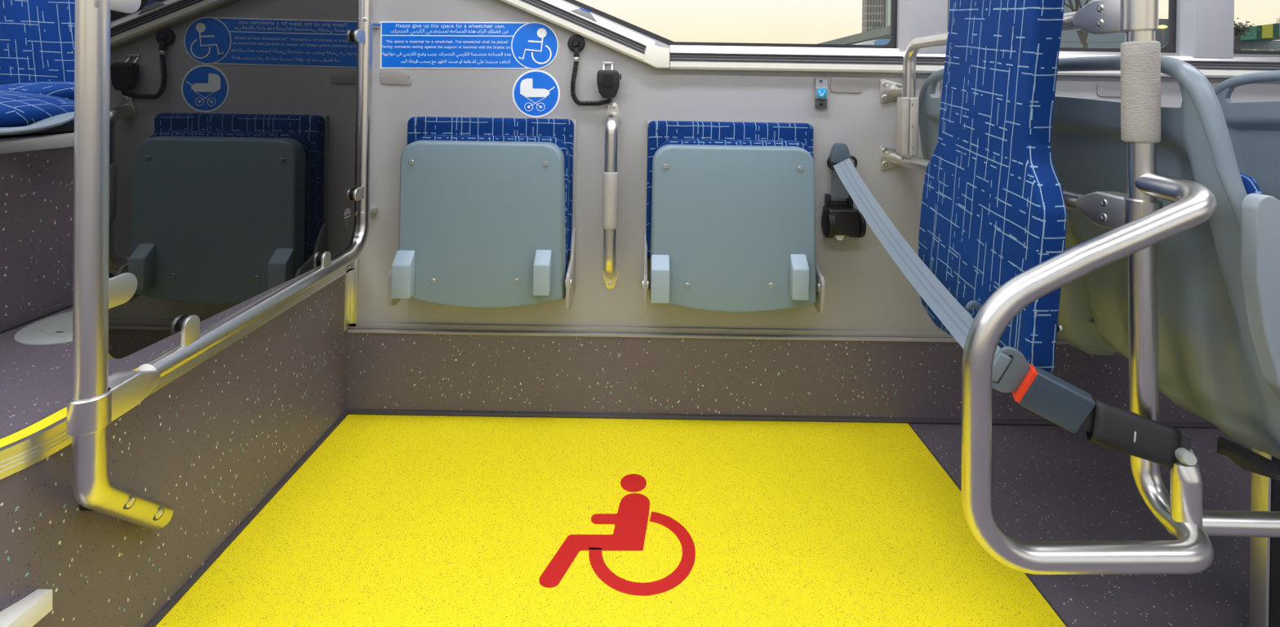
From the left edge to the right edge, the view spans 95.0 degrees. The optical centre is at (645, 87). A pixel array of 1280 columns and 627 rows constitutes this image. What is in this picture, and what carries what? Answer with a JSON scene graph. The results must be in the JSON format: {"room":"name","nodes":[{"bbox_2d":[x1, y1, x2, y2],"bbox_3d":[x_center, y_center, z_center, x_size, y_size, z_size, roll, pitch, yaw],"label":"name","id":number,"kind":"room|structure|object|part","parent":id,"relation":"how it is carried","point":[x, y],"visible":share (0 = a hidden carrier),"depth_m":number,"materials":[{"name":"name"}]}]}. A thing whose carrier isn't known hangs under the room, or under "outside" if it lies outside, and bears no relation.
{"room":"vehicle interior","nodes":[
{"label":"vehicle interior","id":0,"kind":"room"},
{"bbox_2d":[0,274,349,626],"bbox_3d":[-1.011,0.679,0.883,0.492,0.422,1.436,1,0,34],"label":"wall","id":1,"kind":"structure","parent":0,"point":[211,444],"depth_m":1.03,"materials":[{"name":"plastic"}]},
{"bbox_2d":[0,588,52,626],"bbox_3d":[-0.822,0.689,0.744,0.042,0.033,0.098,1,0,0],"label":"strap","id":2,"kind":"object","parent":1,"relation":"attached to","point":[28,611],"visible":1,"depth_m":0.77,"materials":[{"name":"white plastic"}]},
{"bbox_2d":[0,266,319,437],"bbox_3d":[-2.010,0.451,1.018,2.395,0.002,1.196,1,0,0],"label":"platform","id":3,"kind":"object","parent":1,"relation":"on","point":[36,381],"visible":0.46,"depth_m":0.97,"materials":[{"name":"plastic"}]},
{"bbox_2d":[0,131,74,333],"bbox_3d":[-1.754,0.273,1.157,1.101,0.369,0.914,1,0,0],"label":"pedestal","id":4,"kind":"object","parent":3,"relation":"on","point":[37,171],"visible":0.45,"depth_m":1.17,"materials":[{"name":"plastic"}]},
{"bbox_3d":[-1.768,0.103,1.167,1.068,0.021,0.894,1,0,0],"label":"lid","id":5,"kind":"part","parent":4,"relation":"part of","materials":[{"name":"black plastic"}]},
{"bbox_2d":[0,0,75,137],"bbox_3d":[-1.673,-0.226,1.302,1.125,0.678,0.565,1,0,0],"label":"seat","id":6,"kind":"object","parent":4,"relation":"on","point":[37,37],"visible":0.66,"depth_m":1.50,"materials":[{"name":"blue fabric"}]},
{"bbox_2d":[0,81,74,100],"bbox_3d":[-1.429,0.035,1.360,0.357,0.097,0.300,1,0,0],"label":"seat cushion","id":7,"kind":"object","parent":6,"relation":"on","point":[65,90],"depth_m":1.25,"materials":[{"name":"blue fabric"}]},
{"bbox_2d":[0,90,74,127],"bbox_3d":[-1.358,0.045,1.170,0.359,0.084,0.260,1,0,0],"label":"seat cushion","id":8,"kind":"object","parent":6,"relation":"on","point":[18,108],"depth_m":1.15,"materials":[{"name":"blue fabric"}]},
{"bbox_3d":[-1.711,0.073,1.290,0.980,0.031,0.540,1,0,0],"label":"seat","id":9,"kind":"part","parent":6,"relation":"part of","materials":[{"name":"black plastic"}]},
{"bbox_2d":[0,0,75,84],"bbox_3d":[-1.799,-0.262,1.530,0.784,0.563,0.060,1,0,0],"label":"backrest cushion","id":10,"kind":"object","parent":6,"relation":"on","point":[37,37],"depth_m":1.50,"materials":[{"name":"blue fabric"}]},
{"bbox_2d":[13,311,72,345],"bbox_3d":[-1.097,0.461,1.152,0.196,0.005,0.196,1,0,0],"label":"floor hatch","id":11,"kind":"object","parent":3,"relation":"on","point":[55,329],"visible":0.38,"depth_m":1.10,"materials":[{"name":"grey metal"}]},
{"bbox_2d":[0,262,351,479],"bbox_3d":[-1.014,0.480,0.888,0.519,0.038,1.444,1,0,33],"label":"trim","id":12,"kind":"structure","parent":1,"relation":"attached to","point":[21,448],"depth_m":0.81,"materials":[{"name":"metal"}]},
{"bbox_2d":[145,411,348,626],"bbox_3d":[-1.010,0.886,0.882,0.501,0.014,1.446,1,0,34],"label":"trim","id":13,"kind":"structure","parent":1,"relation":"attached to","point":[224,546],"depth_m":1.17,"materials":[{"name":"grey"}]},
{"bbox_2d":[345,408,1218,428],"bbox_3d":[1.683,0.926,1.604,5.005,0.016,0.016,1,0,0],"label":"trim","id":14,"kind":"structure","parent":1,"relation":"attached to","point":[351,411],"depth_m":1.60,"materials":[{"name":"grey"}]},
{"bbox_2d":[155,414,1251,626],"bbox_3d":[0.485,0.933,0.333,7.400,0.042,2.566,1,0,0],"label":"floor","id":15,"kind":"structure","parent":0,"point":[392,521],"depth_m":1.20,"materials":[{"name":"plastic"}]},
{"bbox_2d":[538,473,695,595],"bbox_3d":[-0.020,0.903,1.166,0.248,0.002,0.350,1,0,30],"label":"wheelchair symbol","id":16,"kind":"object","parent":15,"relation":"on","point":[630,522],"visible":1,"depth_m":1.16,"materials":[{"name":"red paint"}]},
{"bbox_2d":[907,422,1068,626],"bbox_3d":[0.716,0.916,1.113,0.004,0.002,0.986,1,0,0],"label":"trim","id":17,"kind":"structure","parent":15,"relation":"on","point":[925,444],"depth_m":1.10,"materials":[{"name":"grey"}]},
{"bbox_2d":[918,55,1279,626],"bbox_3d":[1.026,0.434,1.173,0.609,0.972,0.841,1,0,0],"label":"seat","id":18,"kind":"object","parent":15,"relation":"on","point":[1219,277],"visible":0.44,"depth_m":0.91,"materials":[{"name":"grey plastic"}]},
{"bbox_3d":[0.794,0.213,1.175,0.107,0.536,0.842,1,0,-6],"label":"handle","id":19,"kind":"part","parent":18,"relation":"part of","materials":[{"name":"blue plastic"}]},
{"bbox_2d":[1239,171,1262,194],"bbox_3d":[0.888,0.278,0.990,0.118,0.345,0.372,1,0,0],"label":"backrest cushion","id":20,"kind":"object","parent":18,"relation":"on","point":[1251,185],"depth_m":0.84,"materials":[{"name":"blue fabric"}]},
{"bbox_3d":[0.902,0.282,0.763,0.239,0.282,0.022,1,0,0],"label":"panel","id":21,"kind":"part","parent":18,"relation":"part of","materials":[{"name":"grey plastic"}]},
{"bbox_3d":[1.017,0.729,0.971,0.006,0.384,0.028,1,0,0],"label":"leg","id":22,"kind":"part","parent":18,"relation":"part of","materials":[{"name":"metal"}]},
{"bbox_3d":[1.083,0.730,0.971,0.123,0.384,0.028,1,0,0],"label":"leg","id":23,"kind":"part","parent":18,"relation":"part of","materials":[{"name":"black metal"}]},
{"bbox_2d":[1213,70,1279,200],"bbox_3d":[1.791,0.446,1.173,0.609,0.972,0.841,1,0,0],"label":"seat","id":24,"kind":"object","parent":15,"relation":"on","point":[1253,127],"visible":0.37,"depth_m":1.47,"materials":[{"name":"plastic"}]},
{"bbox_3d":[1.559,0.225,1.175,0.107,0.536,0.842,1,0,-6],"label":"handle","id":25,"kind":"part","parent":24,"relation":"part of","materials":[{"name":"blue plastic"}]},
{"bbox_2d":[357,0,1279,331],"bbox_3d":[0.505,-0.324,1.631,7.400,2.024,0.030,1,0,0],"label":"wall","id":26,"kind":"structure","parent":0,"point":[865,289],"depth_m":1.62,"materials":[{"name":"grey plastic"}]},
{"bbox_2d":[108,0,381,378],"bbox_3d":[-0.750,-0.200,1.219,0.043,1.311,0.800,1,0,0],"label":"glass wall","id":27,"kind":"structure","parent":26,"relation":"attached to","point":[241,130],"depth_m":1.07,"materials":[{"name":"black"}]},
{"bbox_2d":[66,0,173,530],"bbox_3d":[-0.771,0.158,0.876,0.078,1.123,0.198,1,0,0],"label":"pole","id":28,"kind":"object","parent":27,"relation":"attached to","point":[98,398],"visible":1,"depth_m":0.79,"materials":[{"name":"metal"}]},
{"bbox_2d":[177,315,187,329],"bbox_3d":[-0.762,0.388,0.973,0.005,0.015,0.031,1,0,0],"label":"washer","id":29,"kind":"object","parent":27,"relation":"in","point":[182,320],"depth_m":0.96,"materials":[{"name":"black"}]},
{"bbox_2d":[343,257,358,330],"bbox_3d":[-0.805,0.563,1.599,0.022,0.190,0.034,1,0,0],"label":"trim","id":30,"kind":"structure","parent":27,"relation":"attached to","point":[350,311],"depth_m":1.61,"materials":[{"name":"metal"}]},
{"bbox_2d":[351,188,355,199],"bbox_3d":[-0.760,0.280,1.524,0.005,0.031,0.015,1,0,0],"label":"washer","id":31,"kind":"object","parent":27,"relation":"in","point":[353,190],"depth_m":1.52,"materials":[{"name":"black"}]},
{"bbox_2d":[351,30,355,41],"bbox_3d":[-0.753,-0.133,1.514,0.005,0.031,0.015,1,0,0],"label":"washer","id":32,"kind":"object","parent":27,"relation":"in","point":[353,31],"depth_m":1.51,"materials":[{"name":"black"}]},
{"bbox_2d":[379,69,412,84],"bbox_3d":[-0.688,-0.027,1.613,0.089,0.042,0.005,1,0,0],"label":"cover plate","id":33,"kind":"object","parent":26,"relation":"attached to","point":[393,77],"visible":1,"depth_m":1.61,"materials":[{"name":"grey"}]},
{"bbox_2d":[380,21,558,69],"bbox_3d":[-0.486,-0.115,1.614,0.491,0.134,0.003,1,0,0],"label":"sign","id":34,"kind":"object","parent":26,"relation":"attached to","point":[403,45],"visible":1,"depth_m":1.61,"materials":[{"name":"blue plastic"}]},
{"bbox_2d":[387,116,577,308],"bbox_3d":[-0.421,0.326,1.537,0.471,0.485,0.156,1,0,0],"label":"seat","id":35,"kind":"object","parent":26,"relation":"attached to","point":[487,205],"visible":1,"depth_m":1.49,"materials":[{"name":"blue plastic"}]},
{"bbox_3d":[-0.422,0.270,1.590,0.446,0.373,0.036,1,0,0],"label":"backrest","id":36,"kind":"part","parent":35,"relation":"part of","materials":[{"name":"blue fabric"}]},
{"bbox_2d":[415,134,568,276],"bbox_3d":[-0.415,0.338,1.552,0.418,0.418,0.034,1,0,0],"label":"seat cushion","id":37,"kind":"object","parent":35,"relation":"on","point":[562,141],"depth_m":1.54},
{"bbox_2d":[512,70,559,117],"bbox_3d":[-0.302,0.018,1.614,0.132,0.131,0.003,1,0,0],"label":"sign","id":38,"kind":"object","parent":26,"relation":"attached to","point":[535,93],"visible":1,"depth_m":1.61,"materials":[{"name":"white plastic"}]},
{"bbox_2d":[567,35,585,62],"bbox_3d":[-0.192,-0.106,1.607,0.047,0.073,0.019,1,0,0],"label":"socket","id":39,"kind":"object","parent":26,"relation":"attached to","point":[575,43],"visible":1,"depth_m":1.60,"materials":[{"name":"black plastic"}]},
{"bbox_2d":[499,0,655,63],"bbox_3d":[-0.756,-0.428,1.603,1.574,0.704,0.027,1,0,0],"label":"trim","id":40,"kind":"structure","parent":26,"relation":"attached to","point":[605,33],"depth_m":1.59,"materials":[{"name":"white plastic"}]},
{"bbox_2d":[569,8,596,22],"bbox_3d":[-0.170,-0.196,1.602,0.075,0.037,0.026,1,0,0],"label":"bracket","id":41,"kind":"object","parent":40,"relation":"on","point":[580,11],"visible":0.8,"depth_m":1.59,"materials":[{"name":"grey"}]},
{"bbox_2d":[570,62,621,106],"bbox_3d":[-0.137,-0.009,1.591,0.140,0.123,0.033,1,0,3],"label":"microphone","id":42,"kind":"object","parent":26,"relation":"attached to","point":[607,81],"visible":1,"depth_m":1.58,"materials":[{"name":"black plastic"}]},
{"bbox_2d":[600,72,613,88],"bbox_3d":[-0.104,-0.018,1.577,0.038,0.041,0.003,1,0,0],"label":"grille","id":43,"kind":"object","parent":42,"relation":"attached to","point":[606,79],"depth_m":1.58,"materials":[{"name":"black plastic"}]},
{"bbox_2d":[602,62,613,70],"bbox_3d":[-0.104,-0.057,1.609,0.030,0.025,0.015,1,0,0],"label":"hook","id":44,"kind":"object","parent":26,"relation":"attached to","point":[603,63],"visible":0.88,"depth_m":1.61,"materials":[{"name":"metal"}]},
{"bbox_2d":[601,102,621,288],"bbox_3d":[-0.094,0.298,1.578,0.049,0.514,0.090,1,0,0],"label":"handle","id":45,"kind":"object","parent":26,"relation":"attached to","point":[612,118],"visible":1,"depth_m":1.54,"materials":[{"name":"metal"}]},
{"bbox_2d":[642,42,669,68],"bbox_3d":[0.028,-0.086,1.601,0.073,0.072,0.030,1,0,0],"label":"trim","id":46,"kind":"structure","parent":26,"relation":"attached to","point":[657,57],"depth_m":1.59,"materials":[{"name":"white plastic"}]},
{"bbox_2d":[347,322,1071,344],"bbox_3d":[1.687,0.699,1.608,5.005,0.024,0.016,1,0,0],"label":"trim","id":47,"kind":"structure","parent":26,"relation":"attached to","point":[360,327],"depth_m":1.61,"materials":[{"name":"grey metal"}]},
{"bbox_2d":[641,120,825,313],"bbox_3d":[0.226,0.337,1.537,0.471,0.485,0.156,1,0,0],"label":"seat","id":48,"kind":"object","parent":26,"relation":"attached to","point":[730,227],"visible":1,"depth_m":1.49,"materials":[{"name":"grey plastic"}]},
{"bbox_3d":[0.226,0.281,1.590,0.446,0.373,0.036,1,0,0],"label":"backrest","id":49,"kind":"part","parent":48,"relation":"part of","materials":[{"name":"blue fabric"}]},
{"bbox_2d":[657,138,814,161],"bbox_3d":[0.232,0.349,1.552,0.418,0.418,0.034,1,0,0],"label":"seat cushion","id":50,"kind":"object","parent":48,"relation":"on","point":[806,144],"depth_m":1.54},
{"bbox_2d":[346,333,1208,422],"bbox_3d":[0.487,0.801,1.625,7.400,0.226,0.042,1,0,0],"label":"baseboard","id":51,"kind":"structure","parent":26,"relation":"attached to","point":[385,371],"depth_m":1.60,"materials":[{"name":"plastic"}]},
{"bbox_2d":[814,78,827,108],"bbox_3d":[0.480,0.017,1.603,0.037,0.083,0.026,1,0,0],"label":"button","id":52,"kind":"object","parent":26,"relation":"attached to","point":[820,84],"visible":1,"depth_m":1.60,"materials":[{"name":"grey plastic"}]},
{"bbox_2d":[821,193,866,239],"bbox_3d":[0.534,0.352,1.582,0.103,0.118,0.074,1,0,0],"label":"reel","id":53,"kind":"object","parent":26,"relation":"attached to","point":[839,219],"visible":0.98,"depth_m":1.56,"materials":[{"name":"black plastic"}]},
{"bbox_2d":[826,142,1000,356],"bbox_3d":[0.536,0.302,1.263,0.086,0.298,0.702,1,0,0],"label":"belt","id":54,"kind":"object","parent":53,"relation":"attached to","point":[846,180],"visible":0.95,"depth_m":1.29,"materials":[{"name":"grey fabric"}]},
{"bbox_2d":[965,300,982,311],"bbox_3d":[0.562,0.380,1.000,0.035,0.032,0.005,1,0,0],"label":"bolt","id":55,"kind":"object","parent":54,"relation":"attached to","point":[970,305],"visible":0.76,"depth_m":1.00,"materials":[{"name":"grey plastic"}]},
{"bbox_2d":[991,346,1030,392],"bbox_3d":[0.558,0.434,0.899,0.072,0.072,0.017,1,0,19],"label":"buckle tongue","id":56,"kind":"object","parent":54,"relation":"attached to","point":[1008,373],"visible":0.8,"depth_m":0.90,"materials":[{"name":"grey plastic"}]},
{"bbox_2d":[830,76,863,93],"bbox_3d":[0.553,-0.005,1.613,0.089,0.044,0.005,1,0,0],"label":"cover plate","id":57,"kind":"object","parent":26,"relation":"attached to","point":[842,85],"visible":1,"depth_m":1.61,"materials":[{"name":"grey plastic"}]},
{"bbox_2d":[564,0,1162,229],"bbox_3d":[-0.348,-0.418,1.246,2.290,1.262,0.775,1,0,0],"label":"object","id":58,"kind":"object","parent":26,"relation":"in","point":[891,44],"depth_m":1.35,"materials":[{"name":"grey metal"}]},
{"bbox_2d":[918,0,1066,373],"bbox_3d":[0.653,0.124,1.111,0.113,0.737,0.391,1,0,0],"label":"backrest","id":59,"kind":"object","parent":58,"relation":"attached to","point":[993,208],"visible":0.78,"depth_m":1.04,"materials":[{"name":"fabric"}]},
{"bbox_3d":[0.716,0.044,1.241,0.070,0.371,0.762,1,0,-6],"label":"barrier rail","id":60,"kind":"part","parent":58,"relation":"part of","materials":[{"name":"silver metal"}]},
{"bbox_2d":[937,80,942,331],"bbox_3d":[0.809,0.328,1.615,0.004,0.730,0.003,1,0,0],"label":"trim","id":61,"kind":"structure","parent":26,"relation":"attached to","point":[942,80],"depth_m":1.61,"materials":[{"name":"grey"}]},
{"bbox_2d":[670,44,1279,78],"bbox_3d":[2.134,-0.050,1.603,4.135,0.066,0.027,1,0,0],"label":"trim","id":62,"kind":"structure","parent":26,"relation":"attached to","point":[682,57],"depth_m":1.59,"materials":[{"name":"white metal"}]},
{"bbox_2d":[947,0,1176,53],"bbox_3d":[1.151,-0.560,1.629,0.649,0.932,0.009,1,0,0],"label":"window","id":63,"kind":"structure","parent":26,"relation":"in","point":[1170,46],"depth_m":1.62,"materials":[{"name":"grey"}]},
{"bbox_2d":[1097,82,1120,97],"bbox_3d":[1.287,0.008,1.613,0.091,0.039,0.005,1,0,0],"label":"cover plate","id":64,"kind":"object","parent":26,"relation":"attached to","point":[1104,90],"visible":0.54,"depth_m":1.61,"materials":[{"name":"grey"}]},
{"bbox_2d":[1233,31,1279,54],"bbox_3d":[2.856,-0.533,1.629,2.505,0.932,0.009,1,0,0],"label":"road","id":65,"kind":"structure","parent":26,"relation":"in","point":[1235,51],"depth_m":1.62,"materials":[{"name":"grey asphalt"}]},
{"bbox_2d":[896,0,947,53],"bbox_3d":[0.764,-0.559,1.614,0.125,0.938,0.044,1,0,0],"label":"wall pillar","id":66,"kind":"structure","parent":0,"point":[915,18],"depth_m":1.59,"materials":[{"name":"grey plastic"}]},
{"bbox_2d":[961,30,1279,574],"bbox_3d":[1.084,0.100,0.828,1.330,1.080,0.159,1,0,0],"label":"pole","id":67,"kind":"object","parent":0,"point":[1182,513],"visible":0.98,"depth_m":0.76,"materials":[{"name":"metal"}]},
{"bbox_2d":[1011,364,1197,468],"bbox_3d":[0.666,0.480,0.861,0.221,0.112,0.047,1,0,24],"label":"belt buckle","id":68,"kind":"object","parent":67,"relation":"on","point":[1072,408],"visible":1,"depth_m":0.85,"materials":[{"name":"black plastic"}]},
{"bbox_2d":[1175,0,1234,58],"bbox_3d":[1.539,-0.547,1.614,0.129,0.938,0.044,1,0,0],"label":"wall pillar","id":69,"kind":"structure","parent":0,"point":[1205,28],"depth_m":1.59,"materials":[{"name":"grey plastic"}]},
{"label":"outside","id":70,"kind":"structure","parent":0,"visible":0},
{"bbox_3d":[49.973,2.091,110.000,500.000,0.100,620.000,1,0,0],"label":"ground","id":71,"kind":"structure","parent":70,"visible":0},
{"bbox_2d":[818,25,890,44],"bbox_3d":[55.796,-5.694,157.500,5.000,15.650,115.000,1,0,0],"label":"viaduct","id":72,"kind":"object","parent":71,"relation":"on","point":[884,33],"visible":0.1,"depth_m":144.62,"materials":[{"name":"grey concrete"}]},
{"bbox_2d":[853,38,889,44],"bbox_3d":[5.895,0.021,18.460,1.650,2.636,7.080,1,0,0],"label":"coach","id":73,"kind":"object","parent":71,"relation":"on","point":[882,42],"visible":0.1,"depth_m":15.00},
{"bbox_2d":[862,0,885,32],"bbox_3d":[90.112,-32.508,231.850,7.601,70.350,4.300,1,0,0],"label":"office tower","id":74,"kind":"structure","parent":71,"relation":"on","point":[873,11],"depth_m":230.03,"materials":[{"name":"grey concrete"}]},
{"bbox_2d":[885,0,890,26],"bbox_3d":[115.493,-37.110,236.000,39.400,80.350,8.000,1,0,0],"label":"building","id":75,"kind":"structure","parent":71,"relation":"on","point":[887,2],"depth_m":232.00,"materials":[{"name":"white"}]},
{"bbox_2d":[947,0,1155,48],"bbox_3d":[48.342,-5.161,72.000,24.972,14.350,4.000,1,0,0],"label":"building","id":76,"kind":"structure","parent":71,"relation":"on","point":[1069,39],"depth_m":70.00,"materials":[{"name":"grey concrete"}]},
{"bbox_2d":[1064,0,1088,48],"bbox_3d":[8.924,-0.618,11.914,1.550,4.033,1.364,1,0,25],"label":"street tree","id":77,"kind":"object","parent":71,"relation":"on","point":[1082,35],"visible":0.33,"depth_m":11.97,"materials":[{"name":"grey plant"}]},
{"bbox_2d":[1155,18,1168,48],"bbox_3d":[64.789,-3.035,72.500,4.515,10.615,1.000,1,0,0],"label":"building","id":78,"kind":"structure","parent":71,"relation":"on","point":[1161,21],"depth_m":71.99,"materials":[{"name":"grey stone"}]},
{"bbox_2d":[1158,24,1167,47],"bbox_3d":[35.230,-1.248,40.075,0.590,6.113,0.550,1,0,0],"label":"street lamp","id":79,"kind":"object","parent":71,"relation":"on","point":[1162,27],"visible":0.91,"depth_m":40.26,"materials":[{"name":"black"}]},
{"bbox_3d":[35.340,-1.246,40.210,0.423,6.113,0.099,1,0,-34],"label":"post","id":80,"kind":"part","parent":79,"relation":"part of","materials":[{"name":"grey metal"}]},
{"bbox_2d":[1233,17,1262,50],"bbox_3d":[14.184,-0.106,14.148,0.925,3.176,0.821,1,0,0],"label":"street tree","id":81,"kind":"object","parent":71,"relation":"on","point":[1237,28],"visible":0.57,"depth_m":14.04,"materials":[{"name":"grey plant"}]},
{"bbox_2d":[1233,22,1279,49],"bbox_3d":[73.184,-2.125,64.000,14.771,9.059,12.000,1,0,0],"label":"striped building","id":82,"kind":"structure","parent":71,"relation":"on","point":[1264,40],"depth_m":65.60,"materials":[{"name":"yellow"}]},
{"bbox_3d":[69.036,-5.993,66.880,3.101,1.454,1.440,1,0,0],"label":"teal panel","id":83,"kind":"part","parent":82,"relation":"part of","materials":[{"name":"green"}]},
{"bbox_3d":[68.911,-5.995,65.410,3.167,1.454,1.500,1,0,0],"label":"teal panel","id":84,"kind":"part","parent":82,"relation":"part of","materials":[{"name":"green"}]},
{"bbox_3d":[68.787,-5.997,64.330,3.098,1.454,0.660,1,0,0],"label":"dark green panel","id":85,"kind":"part","parent":82,"relation":"part of","materials":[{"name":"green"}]},
{"bbox_3d":[68.634,-5.999,63.340,3.225,1.454,1.320,1,0,0],"label":"yellow panel","id":86,"kind":"part","parent":82,"relation":"part of","materials":[{"name":"yellow paint"}]},
{"bbox_3d":[68.457,-6.002,62.320,3.147,1.454,0.720,1,0,0],"label":"dark green panel","id":87,"kind":"part","parent":82,"relation":"part of","materials":[{"name":"green paint"}]},
{"bbox_2d":[1240,48,1279,51],"bbox_3d":[31.980,-0.081,30.500,4.118,3.679,1.000,1,0,0],"label":"shed","id":88,"kind":"object","parent":71,"relation":"on","point":[1241,49],"visible":0.11,"depth_m":30.00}
]}

